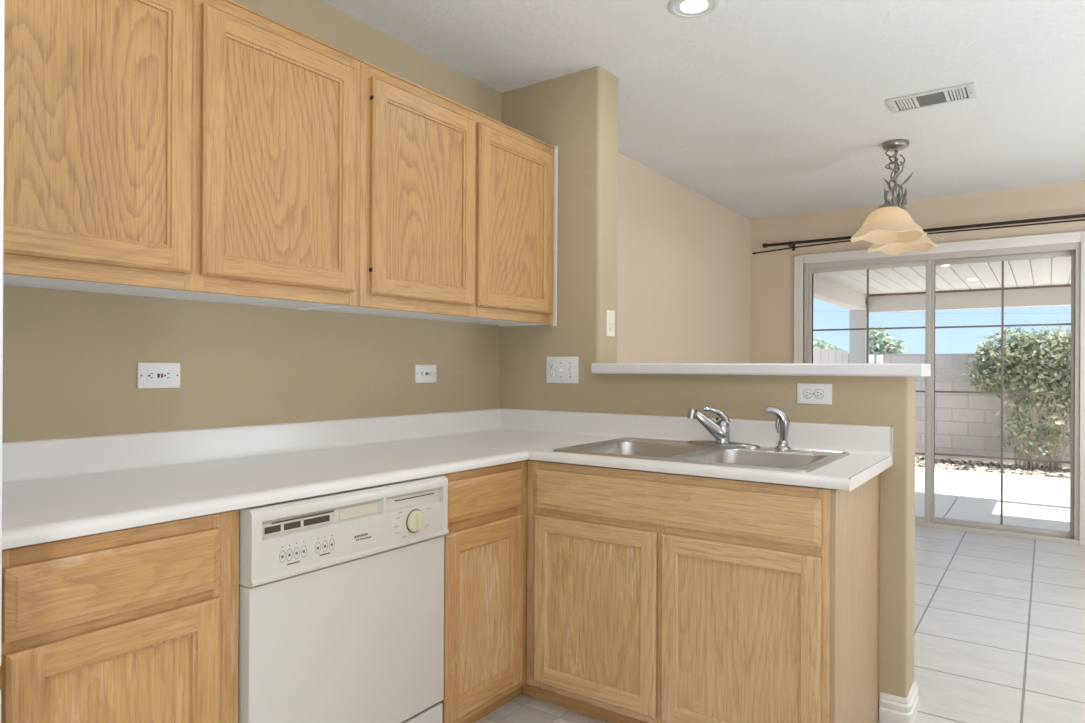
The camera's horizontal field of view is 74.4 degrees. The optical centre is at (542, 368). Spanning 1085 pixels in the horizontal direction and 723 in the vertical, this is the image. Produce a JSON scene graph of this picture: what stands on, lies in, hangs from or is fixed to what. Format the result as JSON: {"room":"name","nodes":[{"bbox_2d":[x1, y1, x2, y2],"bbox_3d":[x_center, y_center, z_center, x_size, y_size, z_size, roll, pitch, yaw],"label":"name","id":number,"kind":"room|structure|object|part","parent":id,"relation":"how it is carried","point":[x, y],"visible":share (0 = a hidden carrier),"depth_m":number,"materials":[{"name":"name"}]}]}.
{"room":"kitchen","nodes":[
{"label":"kitchen","id":0,"kind":"room"},
{"bbox_2d":[2,0,750,442],"bbox_3d":[-0.521,-0.059,3.094,0.150,2.513,8.308,0,0,35],"label":"wall","id":1,"kind":"structure","parent":0,"point":[71,358],"depth_m":2.61,"materials":[{"name":"beige paint"}]},
{"bbox_2d":[137,363,179,388],"bbox_3d":[-1.126,0.022,2.101,0.011,0.075,0.123,0,0,35],"label":"electrical outlet","id":2,"kind":"object","parent":1,"relation":"attached to","point":[149,375],"visible":1,"depth_m":2.10,"materials":[{"name":"white plastic"}]},
{"bbox_2d":[3,0,361,309],"bbox_3d":[-1.033,-0.603,1.950,0.331,0.800,1.114,0,0,35],"label":"upper cabinet","id":3,"kind":"object","parent":1,"relation":"attached to","point":[197,150],"visible":1,"depth_m":1.83,"materials":[{"name":"brown wood"}]},
{"bbox_3d":[-1.061,-0.603,1.649,0.005,0.614,0.411,0,0,35],"label":"door","id":4,"kind":"part","parent":3,"relation":"part of","materials":[{"name":"brown wood"}]},
{"bbox_3d":[-1.059,-0.274,1.646,0.020,0.056,0.399,0,0,35],"label":"rail","id":5,"kind":"part","parent":3,"relation":"part of","materials":[{"name":"brown wood"}]},
{"bbox_3d":[-1.075,-0.229,1.657,0.019,0.052,0.487,0,0,35],"label":"rail","id":6,"kind":"part","parent":3,"relation":"part of","materials":[{"name":"brown wood"}]},
{"bbox_3d":[-1.055,-0.932,1.646,0.020,0.056,0.399,0,0,35],"label":"rail","id":7,"kind":"part","parent":3,"relation":"part of","materials":[{"name":"brown wood"}]},
{"bbox_3d":[-0.765,-0.228,2.096,0.019,0.052,0.483,0,0,35],"label":"rail","id":8,"kind":"part","parent":3,"relation":"part of","materials":[{"name":"brown wood"}]},
{"bbox_3d":[-0.761,-0.968,2.096,0.019,0.055,0.483,0,0,35],"label":"rail","id":9,"kind":"part","parent":3,"relation":"part of","materials":[{"name":"brown wood"}]},
{"bbox_3d":[-0.751,-0.602,2.087,0.005,0.614,0.407,0,0,35],"label":"door","id":10,"kind":"part","parent":3,"relation":"part of","materials":[{"name":"brown wood"}]},
{"bbox_3d":[-0.749,-0.273,2.084,0.020,0.056,0.395,0,0,35],"label":"rail","id":11,"kind":"part","parent":3,"relation":"part of","materials":[{"name":"brown wood"}]},
{"bbox_3d":[-0.745,-0.931,2.084,0.020,0.056,0.395,0,0,35],"label":"rail","id":12,"kind":"part","parent":3,"relation":"part of","materials":[{"name":"brown wood"}]},
{"bbox_3d":[-0.918,-1.000,1.870,0.026,0.006,1.114,0,0,35],"label":"trim","id":13,"kind":"part","parent":3,"relation":"part of","materials":[{"name":"brown wood"}]},
{"bbox_2d":[2,408,500,482],"bbox_3d":[-0.835,0.238,2.492,0.034,0.099,2.236,0,0,35],"label":"backsplash","id":14,"kind":"structure","parent":1,"relation":"attached to","point":[48,458],"depth_m":2.22,"materials":[{"name":"white laminate"}]},
{"bbox_2d":[415,365,436,382],"bbox_3d":[-0.488,0.024,3.003,0.011,0.075,0.123,0,0,35],"label":"electrical outlet","id":15,"kind":"object","parent":1,"relation":"attached to","point":[423,373],"visible":1,"depth_m":3.00,"materials":[{"name":"white plastic"}]},
{"bbox_2d":[303,60,557,325],"bbox_3d":[-0.388,-0.598,2.862,0.331,0.812,1.120,0,0,35],"label":"upper cabinet","id":16,"kind":"object","parent":1,"relation":"attached to","point":[458,203],"visible":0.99,"depth_m":2.67,"materials":[{"name":"brown wood"}]},
{"bbox_3d":[-0.431,-0.226,2.568,0.019,0.052,0.488,0,0,35],"label":"rail","id":17,"kind":"part","parent":16,"relation":"part of","materials":[{"name":"brown wood"}]},
{"bbox_3d":[-0.427,-0.967,2.568,0.019,0.055,0.488,0,0,35],"label":"rail","id":18,"kind":"part","parent":16,"relation":"part of","materials":[{"name":"brown wood"}]},
{"bbox_3d":[-0.415,-0.271,2.557,0.020,0.056,0.400,0,0,35],"label":"rail","id":19,"kind":"part","parent":16,"relation":"part of","materials":[{"name":"brown wood"}]},
{"bbox_3d":[-0.417,-0.600,2.560,0.005,0.614,0.412,0,0,35],"label":"door","id":20,"kind":"part","parent":16,"relation":"part of","materials":[{"name":"brown wood"}]},
{"bbox_3d":[-0.411,-0.929,2.557,0.020,0.056,0.400,0,0,35],"label":"rail","id":21,"kind":"part","parent":16,"relation":"part of","materials":[{"name":"brown wood"}]},
{"bbox_3d":[-0.273,-0.996,2.782,0.026,0.006,1.119,0,0,35],"label":"trim","id":22,"kind":"part","parent":16,"relation":"part of","materials":[{"name":"brown wood"}]},
{"bbox_3d":[-0.122,-0.225,3.005,0.019,0.052,0.483,0,0,35],"label":"rail","id":23,"kind":"part","parent":16,"relation":"part of","materials":[{"name":"brown wood"}]},
{"bbox_3d":[-0.119,-0.965,3.005,0.019,0.055,0.483,0,0,35],"label":"rail","id":24,"kind":"part","parent":16,"relation":"part of","materials":[{"name":"brown wood"}]},
{"bbox_3d":[-0.109,-0.599,2.996,0.005,0.614,0.407,0,0,35],"label":"door","id":25,"kind":"part","parent":16,"relation":"part of","materials":[{"name":"brown wood"}]},
{"bbox_3d":[-0.106,-0.269,2.993,0.020,0.056,0.395,0,0,35],"label":"rail","id":26,"kind":"part","parent":16,"relation":"part of","materials":[{"name":"brown wood"}]},
{"bbox_3d":[-0.103,-0.927,2.993,0.020,0.056,0.395,0,0,35],"label":"rail","id":27,"kind":"part","parent":16,"relation":"part of","materials":[{"name":"brown wood"}]},
{"bbox_2d":[319,0,1084,219],"bbox_3d":[1.364,-1.366,1.766,4.750,0.120,8.308,0,0,35],"label":"ceiling","id":28,"kind":"structure","parent":0,"point":[759,109],"depth_m":3.22,"materials":[{"name":"paint"}]},
{"bbox_2d":[668,0,719,17],"bbox_3d":[0.545,-1.303,2.574,0.184,0.015,0.184,0,0,35],"label":"recessed light","id":29,"kind":"object","parent":28,"relation":"in","point":[681,8],"visible":1,"depth_m":2.58,"materials":[{"name":"white ceramic"}]},
{"bbox_2d":[850,139,937,254],"bbox_3d":[2.041,-1.008,4.135,0.388,0.590,0.831,0,0,35],"label":"pendant lamp","id":30,"kind":"object","parent":28,"relation":"hanging from","point":[890,229],"visible":1,"depth_m":4.08,"materials":[{"name":"beige glass"}]},
{"bbox_3d":[1.908,-0.799,3.949,0.388,0.172,0.375,0,0,35],"label":"lamp shade","id":31,"kind":"part","parent":30,"relation":"part of","materials":[{"name":"white glass"}]},
{"bbox_3d":[2.041,-1.097,4.135,0.024,0.335,0.023,0,0,35],"label":"stem","id":32,"kind":"part","parent":30,"relation":"part of","materials":[{"name":"grey metal"}]},
{"bbox_3d":[2.041,-0.955,4.135,0.033,0.045,0.463,0,0,33],"label":"arm","id":33,"kind":"part","parent":30,"relation":"part of","materials":[{"name":"grey metal"}]},
{"bbox_3d":[2.171,-0.798,4.321,0.388,0.172,0.375,0,0,35],"label":"lamp shade","id":34,"kind":"part","parent":30,"relation":"part of","materials":[{"name":"white glass"}]},
{"bbox_2d":[886,82,976,112],"bbox_3d":[1.874,-1.298,3.447,0.369,0.011,0.203,0,0,35],"label":"ceiling vent","id":35,"kind":"object","parent":28,"relation":"in","point":[963,92],"visible":1,"depth_m":3.44,"materials":[{"name":"white metal"}]},
{"bbox_2d":[500,66,915,706],"bbox_3d":[0.565,-0.054,2.982,1.753,2.513,0.178,0,0,35],"label":"wall","id":36,"kind":"structure","parent":0,"point":[856,400],"depth_m":3.11,"materials":[{"name":"beige paint"}]},
{"bbox_2d":[546,357,577,382],"bbox_3d":[0.085,0.009,3.202,0.170,0.118,0.018,0,0,35],"label":"switch plate","id":37,"kind":"object","parent":36,"relation":"attached to","point":[558,369],"visible":1,"depth_m":3.20,"materials":[{"name":"white plastic"}]},
{"bbox_2d":[606,310,614,336],"bbox_3d":[0.304,-0.198,3.179,0.013,0.116,0.070,0,0,35],"label":"light switch","id":38,"kind":"object","parent":36,"relation":"attached to","point":[610,315],"visible":1,"depth_m":3.17,"materials":[{"name":"beige plastic"}]},
{"bbox_2d":[500,408,890,455],"bbox_3d":[0.483,0.245,2.909,1.706,0.099,0.034,0,0,35],"label":"backsplash","id":39,"kind":"structure","parent":36,"relation":"attached to","point":[856,439],"depth_m":2.83,"materials":[{"name":"white laminate"}]},
{"bbox_2d":[591,363,930,376],"bbox_3d":[0.788,0.004,2.789,1.260,0.044,0.222,0,0,35],"label":"bar ledge","id":40,"kind":"object","parent":36,"relation":"on","point":[802,369],"visible":1,"depth_m":2.62,"materials":[{"name":"white laminate"}]},
{"bbox_2d":[797,383,831,404],"bbox_3d":[0.979,0.093,2.575,0.121,0.073,0.010,0,0,35],"label":"electrical outlet","id":41,"kind":"object","parent":36,"relation":"attached to","point":[806,393],"visible":1,"depth_m":2.57,"materials":[{"name":"white plastic"}]},
{"bbox_2d":[803,389,811,398],"bbox_3d":[0.959,0.093,2.586,0.030,0.036,0.001,0,0,35],"label":"receptacle","id":42,"kind":"object","parent":41,"relation":"attached to","point":[807,393],"depth_m":2.58,"materials":[{"name":"white plastic"}]},
{"bbox_2d":[814,389,822,398],"bbox_3d":[0.991,0.093,2.563,0.030,0.036,0.001,0,0,35],"label":"receptacle","id":43,"kind":"object","parent":41,"relation":"attached to","point":[818,393],"depth_m":2.56,"materials":[{"name":"white plastic"}]},
{"bbox_2d":[879,680,918,722],"bbox_3d":[0.574,1.155,2.971,1.749,0.096,0.210,0,0,35],"label":"baseboard","id":44,"kind":"structure","parent":36,"relation":"attached to","point":[892,709],"depth_m":2.42,"materials":[{"name":"white paint"}]},
{"bbox_2d":[475,526,1084,722],"bbox_3d":[1.232,1.256,1.728,4.900,0.100,8.108,0,0,35],"label":"floor","id":45,"kind":"structure","parent":0,"point":[999,621],"depth_m":3.24,"materials":[{"name":"tile"}]},
{"bbox_2d":[0,0,4,722],"bbox_3d":[-1.367,0.293,0.997,0.832,1.800,0.808,0,0,35],"label":"refrigerator","id":46,"kind":"object","parent":45,"relation":"on","point":[2,2],"visible":1,"depth_m":1.12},
{"bbox_3d":[-1.105,0.807,0.810,0.060,0.616,0.808,0,0,35],"label":"freezer drawer","id":47,"kind":"part","parent":46,"relation":"part of","materials":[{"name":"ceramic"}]},
{"bbox_2d":[0,510,238,722],"bbox_3d":[-1.083,0.759,1.603,0.639,0.872,0.498,0,0,35],"label":"base cabinet","id":48,"kind":"object","parent":45,"relation":"on","point":[140,624],"visible":0.82,"depth_m":1.42,"materials":[{"name":"brown wood"}]},
{"bbox_3d":[-0.847,0.488,1.433,0.018,0.055,0.378,0,0,35],"label":"rail","id":49,"kind":"part","parent":48,"relation":"part of","materials":[{"name":"brown wood"}]},
{"bbox_3d":[-0.847,0.345,1.433,0.018,0.042,0.378,0,0,35],"label":"rail","id":50,"kind":"part","parent":48,"relation":"part of","materials":[{"name":"brown wood"}]},
{"bbox_3d":[-0.832,0.419,1.421,0.020,0.130,0.400,0,0,35],"label":"drawer","id":51,"kind":"part","parent":48,"relation":"part of","materials":[{"name":"brown wood"}]},
{"bbox_3d":[-0.837,0.799,1.426,0.005,0.484,0.300,0,0,35],"label":"door","id":52,"kind":"part","parent":48,"relation":"part of","materials":[{"name":"brown wood"}]},
{"bbox_3d":[-0.831,0.535,1.423,0.020,0.056,0.288,0,0,35],"label":"rail","id":53,"kind":"part","parent":48,"relation":"part of","materials":[{"name":"brown wood"}]},
{"bbox_2d":[238,475,448,722],"bbox_3d":[-0.716,0.759,2.050,0.643,0.874,0.646,0,0,35],"label":"dishwasher","id":54,"kind":"object","parent":45,"relation":"on","point":[341,594],"visible":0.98,"depth_m":1.84,"materials":[{"name":"white plastic"}]},
{"bbox_3d":[-0.590,0.376,1.733,0.002,0.029,0.212,0,0,35],"label":"recess plate","id":55,"kind":"part","parent":54,"relation":"part of","materials":[{"name":"grey plastic"}]},
{"bbox_3d":[-0.489,0.410,1.890,0.056,0.174,0.646,0,0,35],"label":"control panel","id":56,"kind":"part","parent":54,"relation":"part of","materials":[{"name":"white plastic"}]},
{"bbox_3d":[-0.483,0.377,1.885,0.002,0.029,0.130,0,0,35],"label":"recess plate","id":57,"kind":"part","parent":54,"relation":"part of","materials":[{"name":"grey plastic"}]},
{"bbox_3d":[-0.434,0.374,1.942,0.016,0.043,0.020,0,0,35],"label":"latch post","id":58,"kind":"part","parent":54,"relation":"part of","materials":[{"name":"white plastic"}]},
{"bbox_3d":[-0.512,1.077,1.900,0.072,0.151,0.640,0,0,35],"label":"access panel","id":59,"kind":"part","parent":54,"relation":"part of","materials":[{"name":"white ceramic"}]},
{"bbox_2d":[440,460,526,722],"bbox_3d":[-0.411,0.762,2.554,0.639,0.872,0.524,0,0,35],"label":"base cabinet","id":60,"kind":"object","parent":45,"relation":"on","point":[485,545],"visible":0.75,"depth_m":2.33,"materials":[{"name":"brown wood"}]},
{"bbox_3d":[-0.200,0.344,2.348,0.018,0.034,0.367,0,0,35],"label":"rail","id":61,"kind":"part","parent":60,"relation":"part of","materials":[{"name":"brown wood"}]},
{"bbox_3d":[-0.201,0.492,2.348,0.018,0.055,0.367,0,0,35],"label":"rail","id":62,"kind":"part","parent":60,"relation":"part of","materials":[{"name":"brown wood"}]},
{"bbox_3d":[-0.191,0.802,2.340,0.005,0.477,0.286,0,0,35],"label":"door","id":63,"kind":"part","parent":60,"relation":"part of","materials":[{"name":"brown wood"}]},
{"bbox_3d":[-0.204,1.099,2.348,0.018,0.040,0.367,0,0,35],"label":"rail","id":64,"kind":"part","parent":60,"relation":"part of","materials":[{"name":"brown wood"}]},
{"bbox_3d":[-0.184,0.413,2.336,0.020,0.128,0.390,0,0,35],"label":"drawer","id":65,"kind":"part","parent":60,"relation":"part of","materials":[{"name":"brown wood"}]},
{"bbox_3d":[-0.185,0.539,2.336,0.020,0.060,0.274,0,0,35],"label":"rail","id":66,"kind":"part","parent":60,"relation":"part of","materials":[{"name":"brown wood"}]},
{"bbox_3d":[-0.188,1.064,2.336,0.020,0.060,0.274,0,0,35],"label":"rail","id":67,"kind":"part","parent":60,"relation":"part of","materials":[{"name":"brown wood"}]},
{"bbox_2d":[523,460,879,722],"bbox_3d":[0.516,0.767,2.505,1.108,0.872,0.645,0,0,35],"label":"base cabinet","id":68,"kind":"object","parent":45,"relation":"on","point":[653,597],"visible":0.97,"depth_m":2.19,"materials":[{"name":"brown wood"}]},
{"bbox_2d":[2,408,892,549],"bbox_3d":[-0.151,0.257,2.009,1.709,0.132,2.236,0,0,35],"label":"countertop","id":69,"kind":"structure","parent":68,"relation":"on","point":[63,488],"depth_m":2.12,"materials":[{"name":"white laminate"}]},
{"bbox_2d":[501,429,888,490],"bbox_3d":[0.304,0.307,2.655,1.706,0.031,0.654,0,0,35],"label":"countertop","id":70,"kind":"structure","parent":69,"relation":"on","point":[540,446],"depth_m":2.23,"materials":[{"name":"white laminate"}]},
{"bbox_2d":[553,437,849,486],"bbox_3d":[0.542,0.375,2.471,0.868,0.180,0.555,0,0,35],"label":"sink","id":71,"kind":"object","parent":69,"relation":"in","point":[765,458],"visible":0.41,"depth_m":2.52,"materials":[{"name":"silver metal"}]},
{"bbox_3d":[0.355,0.376,2.565,0.375,0.176,0.402,0,0,35],"label":"bowl","id":72,"kind":"part","parent":71,"relation":"part of","materials":[{"name":"silver metal"}]},
{"bbox_3d":[0.695,0.378,2.325,0.370,0.176,0.402,0,0,35],"label":"bowl","id":73,"kind":"part","parent":71,"relation":"part of","materials":[{"name":"silver metal"}]},
{"bbox_2d":[765,407,790,450],"bbox_3d":[0.835,0.214,2.531,0.089,0.153,0.056,0,0,-2],"label":"sprayer","id":74,"kind":"object","parent":71,"relation":"on","point":[782,418],"visible":1,"depth_m":2.52,"materials":[{"name":"silver metal"}]},
{"bbox_2d":[687,406,760,448],"bbox_3d":[0.671,0.216,2.659,0.274,0.146,0.098,0,0,20],"label":"faucet","id":75,"kind":"object","parent":69,"relation":"on","point":[720,430],"visible":1,"depth_m":2.64,"materials":[{"name":"silver metal"}]},
{"bbox_3d":[0.627,0.216,2.658,0.130,0.116,0.048,0,0,2],"label":"spout","id":76,"kind":"part","parent":75,"relation":"part of","materials":[{"name":"silver metal"}]},
{"bbox_3d":[0.649,0.176,2.658,0.097,0.066,0.025,0,0,6],"label":"lever","id":77,"kind":"part","parent":75,"relation":"part of","materials":[{"name":"silver metal"}]},
{"bbox_3d":[0.670,0.280,2.660,0.284,0.018,0.064,0,0,35],"label":"plate","id":78,"kind":"part","parent":75,"relation":"part of","materials":[{"name":"silver metal"}]},
{"bbox_3d":[0.163,1.071,2.370,0.371,0.050,0.020,0,0,35],"label":"rail","id":79,"kind":"part","parent":68,"relation":"part of","materials":[{"name":"brown wood"}]},
{"bbox_3d":[0.167,0.805,2.375,0.383,0.494,0.005,0,0,35],"label":"door","id":80,"kind":"part","parent":68,"relation":"part of","materials":[{"name":"brown wood"}]},
{"bbox_3d":[0.165,0.539,2.370,0.371,0.050,0.020,0,0,35],"label":"rail","id":81,"kind":"part","parent":68,"relation":"part of","materials":[{"name":"brown wood"}]},
{"bbox_3d":[0.371,1.102,2.247,0.930,0.040,0.018,0,0,35],"label":"rail","id":82,"kind":"part","parent":68,"relation":"part of","materials":[{"name":"brown wood"}]},
{"bbox_3d":[0.374,0.501,2.247,0.930,0.051,0.018,0,0,35],"label":"rail","id":83,"kind":"part","parent":68,"relation":"part of","materials":[{"name":"brown wood"}]},
{"bbox_3d":[0.375,0.350,2.247,0.930,0.040,0.018,0,0,35],"label":"rail","id":84,"kind":"part","parent":68,"relation":"part of","materials":[{"name":"brown wood"}]},
{"bbox_3d":[0.367,0.422,2.228,0.965,0.132,0.020,0,0,35],"label":"false drawer","id":85,"kind":"part","parent":68,"relation":"part of","materials":[{"name":"brown wood"}]},
{"bbox_3d":[0.563,1.073,2.087,0.377,0.050,0.020,0,0,35],"label":"rail","id":86,"kind":"part","parent":68,"relation":"part of","materials":[{"name":"brown wood"}]},
{"bbox_3d":[0.567,0.807,2.092,0.389,0.494,0.005,0,0,35],"label":"door","id":87,"kind":"part","parent":68,"relation":"part of","materials":[{"name":"brown wood"}]},
{"bbox_3d":[0.566,0.541,2.087,0.377,0.050,0.020,0,0,35],"label":"rail","id":88,"kind":"part","parent":68,"relation":"part of","materials":[{"name":"brown wood"}]},
{"bbox_3d":[0.968,0.769,2.197,0.014,0.872,0.625,0,0,35],"label":"panel","id":89,"kind":"part","parent":68,"relation":"part of","materials":[{"name":"brown wood"}]},
{"bbox_2d":[750,180,1084,362],"bbox_3d":[3.747,-0.038,5.017,4.600,2.513,0.160,0,0,35],"label":"wall","id":90,"kind":"structure","parent":0,"point":[771,273],"depth_m":5.83,"materials":[{"name":"beige paint"}]},
{"bbox_2d":[752,219,1084,254],"bbox_3d":[2.931,-1.005,5.429,2.717,0.048,0.021,0,0,36],"label":"curtain rod","id":91,"kind":"object","parent":90,"relation":"attached to","point":[753,253],"visible":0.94,"depth_m":5.28,"materials":[{"name":"brown metal"}]},
{"bbox_2d":[762,214,1084,250],"bbox_3d":[2.970,-1.030,5.391,2.609,0.080,0.132,0,0,35],"label":"curtain rod","id":92,"kind":"object","parent":90,"relation":"attached to","point":[765,245],"visible":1,"depth_m":5.25,"materials":[{"name":"brown metal"}]},
{"bbox_2d":[794,231,1084,544],"bbox_3d":[2.948,0.134,5.468,2.009,2.161,0.029,0,0,35],"label":"trim","id":93,"kind":"structure","parent":90,"relation":"attached to","point":[1079,236],"depth_m":5.19,"materials":[{"name":"white paint"}]},
{"bbox_2d":[803,242,1080,544],"bbox_3d":[2.982,0.171,5.517,1.861,2.087,0.146,0,0,35],"label":"door","id":94,"kind":"structure","parent":90,"relation":"in","point":[1073,250],"depth_m":5.32,"materials":[{"name":"glass"},{"name":"grey-taupe aluminium"}]},
{"bbox_3d":[2.607,0.179,5.755,0.915,2.016,0.040,0,0,35],"label":"sash","id":95,"kind":"part","parent":94,"relation":"part of","materials":[{"name":"white plastic"}]},
{"bbox_3d":[3.364,0.183,5.289,0.918,2.016,0.040,0,0,35],"label":"sash","id":96,"kind":"part","parent":94,"relation":"part of","materials":[{"name":"clear glass"}]},
{"label":"outside","id":97,"kind":"structure","parent":0,"visible":0},
{"bbox_2d":[813,338,848,353],"bbox_3d":[8.838,0.283,22.227,1.617,2.492,1.418,0,0,-22],"label":"tree","id":98,"kind":"object","parent":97,"point":[818,342],"visible":0.12,"depth_m":22.17,"materials":[{"name":"green plant"}]},
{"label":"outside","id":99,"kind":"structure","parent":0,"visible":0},
{"bbox_2d":[869,326,909,353],"bbox_3d":[9.489,0.130,20.226,1.354,2.803,1.379,0,0,-14],"label":"tree","id":100,"kind":"object","parent":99,"point":[880,342],"visible":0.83,"depth_m":19.90,"materials":[{"name":"green plant"}]},
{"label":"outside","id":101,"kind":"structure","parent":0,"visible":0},
{"bbox_3d":[8.722,1.498,13.450,9.000,0.090,9.300,0,0,35],"label":"ground","id":102,"kind":"structure","parent":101,"visible":0},
{"bbox_2d":[869,355,873,362],"bbox_3d":[5.340,0.612,11.631,0.080,1.650,0.120,0,0,35],"label":"fence post","id":103,"kind":"object","parent":102,"relation":"on","point":[871,357],"visible":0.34,"depth_m":11.58,"materials":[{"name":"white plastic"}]},
{"bbox_2d":[876,355,882,362],"bbox_3d":[5.446,0.612,11.556,0.080,1.650,0.120,0,0,35],"label":"fence post","id":104,"kind":"object","parent":102,"relation":"on","point":[879,358],"visible":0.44,"depth_m":11.51,"materials":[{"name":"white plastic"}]},
{"bbox_2d":[848,353,1070,467],"bbox_3d":[7.772,0.616,10.108,6.700,1.665,0.160,0,0,35],"label":"wall","id":105,"kind":"structure","parent":102,"relation":"on","point":[964,422],"depth_m":10.96,"materials":[{"name":"white concrete"}]},
{"bbox_2d":[915,456,1069,478],"bbox_3d":[6.564,1.425,10.060,3.069,0.096,1.265,0,0,35],"label":"gravel","id":106,"kind":"object","parent":102,"relation":"on","point":[978,466],"visible":0.67,"depth_m":10.04,"materials":[{"name":"gravel"}]},
{"bbox_2d":[964,325,1070,470],"bbox_3d":[7.032,0.422,9.940,2.087,2.077,0.768,0,0,35],"label":"shrub","id":107,"kind":"object","parent":106,"relation":"on","point":[1040,350],"visible":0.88,"depth_m":9.93,"materials":[{"name":"green plant"}]},
{"bbox_3d":[6.618,0.657,10.139,0.215,1.601,0.160,0,0,35],"label":"stem","id":108,"kind":"part","parent":107,"relation":"part of","materials":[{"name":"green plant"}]},
{"bbox_3d":[6.645,0.634,10.066,0.511,1.648,0.125,0,0,18],"label":"stem","id":109,"kind":"part","parent":107,"relation":"part of","materials":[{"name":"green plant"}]},
{"bbox_3d":[6.684,0.789,10.120,0.216,1.339,0.473,0,0,-40],"label":"stem","id":110,"kind":"part","parent":107,"relation":"part of","materials":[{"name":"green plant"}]},
{"bbox_3d":[6.742,0.647,10.069,0.229,1.623,0.190,0,0,35],"label":"stem","id":111,"kind":"part","parent":107,"relation":"part of","materials":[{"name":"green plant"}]},
{"bbox_3d":[6.761,0.677,10.016,0.043,1.560,0.144,0,0,13],"label":"stem","id":112,"kind":"part","parent":107,"relation":"part of","materials":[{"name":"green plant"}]},
{"bbox_3d":[6.856,0.702,9.971,0.194,1.513,0.144,0,0,16],"label":"stem","id":113,"kind":"part","parent":107,"relation":"part of","materials":[{"name":"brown plant"}]},
{"bbox_3d":[6.824,0.658,9.942,0.041,1.595,0.135,0,0,-16],"label":"stem","id":114,"kind":"part","parent":107,"relation":"part of","materials":[{"name":"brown plant"}]},
{"bbox_3d":[6.832,0.595,9.967,0.095,1.722,0.168,0,0,-36],"label":"stem","id":115,"kind":"part","parent":107,"relation":"part of","materials":[{"name":"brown plant"}]},
{"bbox_3d":[6.947,0.595,9.920,0.622,1.727,0.183,0,0,35],"label":"stem","id":116,"kind":"part","parent":107,"relation":"part of","materials":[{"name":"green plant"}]},
{"bbox_3d":[6.932,0.728,9.882,0.272,1.457,0.105,0,0,35],"label":"stem","id":117,"kind":"part","parent":107,"relation":"part of","materials":[{"name":"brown plant"}]},
{"bbox_3d":[6.975,0.706,9.844,0.590,1.505,0.092,0,0,35],"label":"stem","id":118,"kind":"part","parent":107,"relation":"part of","materials":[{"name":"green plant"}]},
{"bbox_3d":[6.955,0.820,9.903,0.168,1.279,0.165,0,0,35],"label":"stem","id":119,"kind":"part","parent":107,"relation":"part of","materials":[{"name":"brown plant"}]},
{"bbox_3d":[6.969,0.619,9.846,0.058,1.676,0.142,0,0,-40],"label":"stem","id":120,"kind":"part","parent":107,"relation":"part of","materials":[{"name":"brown plant"}]},
{"bbox_3d":[7.032,0.778,9.810,0.525,1.363,0.106,0,0,32],"label":"stem","id":121,"kind":"part","parent":107,"relation":"part of","materials":[{"name":"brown plant"}]},
{"bbox_3d":[7.021,0.782,9.828,0.186,1.354,0.099,0,0,-6],"label":"stem","id":122,"kind":"part","parent":107,"relation":"part of","materials":[{"name":"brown plant"}]},
{"bbox_3d":[7.036,0.799,9.849,0.423,1.321,0.167,0,0,31],"label":"stem","id":123,"kind":"part","parent":107,"relation":"part of","materials":[{"name":"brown plant"}]},
{"bbox_3d":[7.158,0.767,9.731,0.557,1.385,0.118,0,0,35],"label":"stem","id":124,"kind":"part","parent":107,"relation":"part of","materials":[{"name":"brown plant"}]},
{"bbox_3d":[7.168,0.765,9.776,0.455,1.388,0.203,0,0,35],"label":"stem","id":125,"kind":"part","parent":107,"relation":"part of","materials":[{"name":"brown plant"}]},
{"bbox_3d":[7.066,0.751,9.759,0.194,1.410,0.058,0,0,35],"label":"stem","id":126,"kind":"part","parent":107,"relation":"part of","materials":[{"name":"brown plant"}]},
{"bbox_3d":[7.075,0.758,9.768,0.101,1.397,0.039,0,0,-12],"label":"stem","id":127,"kind":"part","parent":107,"relation":"part of","materials":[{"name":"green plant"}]},
{"bbox_3d":[7.124,0.590,9.753,0.211,1.736,0.115,0,0,35],"label":"stem","id":128,"kind":"part","parent":107,"relation":"part of","materials":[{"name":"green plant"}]},
{"bbox_3d":[7.276,0.774,9.678,0.556,1.373,0.174,0,0,26],"label":"stem","id":129,"kind":"part","parent":107,"relation":"part of","materials":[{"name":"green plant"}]},
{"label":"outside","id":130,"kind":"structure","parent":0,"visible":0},
{"bbox_2d":[915,467,1069,531],"bbox_3d":[4.585,1.453,7.598,9.000,0.100,5.032,0,0,35],"label":"patio","id":131,"kind":"structure","parent":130,"point":[1041,502],"depth_m":7.73,"materials":[{"name":"concrete"}]},
{"bbox_2d":[813,348,847,362],"bbox_3d":[4.040,0.573,10.517,0.154,1.715,3.300,0,0,35],"label":"wall","id":132,"kind":"structure","parent":131,"relation":"on","point":[820,355],"depth_m":10.81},
{"bbox_2d":[813,257,1070,362],"bbox_3d":[4.643,0.261,6.107,4.294,2.285,2.647,0,0,35],"label":"patio cover","id":133,"kind":"object","parent":131,"relation":"on","point":[1044,282],"visible":0.6,"depth_m":7.19,"materials":[{"name":"wood"}]},
{"bbox_3d":[3.657,0.308,8.266,0.175,2.180,0.180,0,0,35],"label":"post","id":134,"kind":"part","parent":133,"relation":"part of","materials":[{"name":"paint"}]}
]}

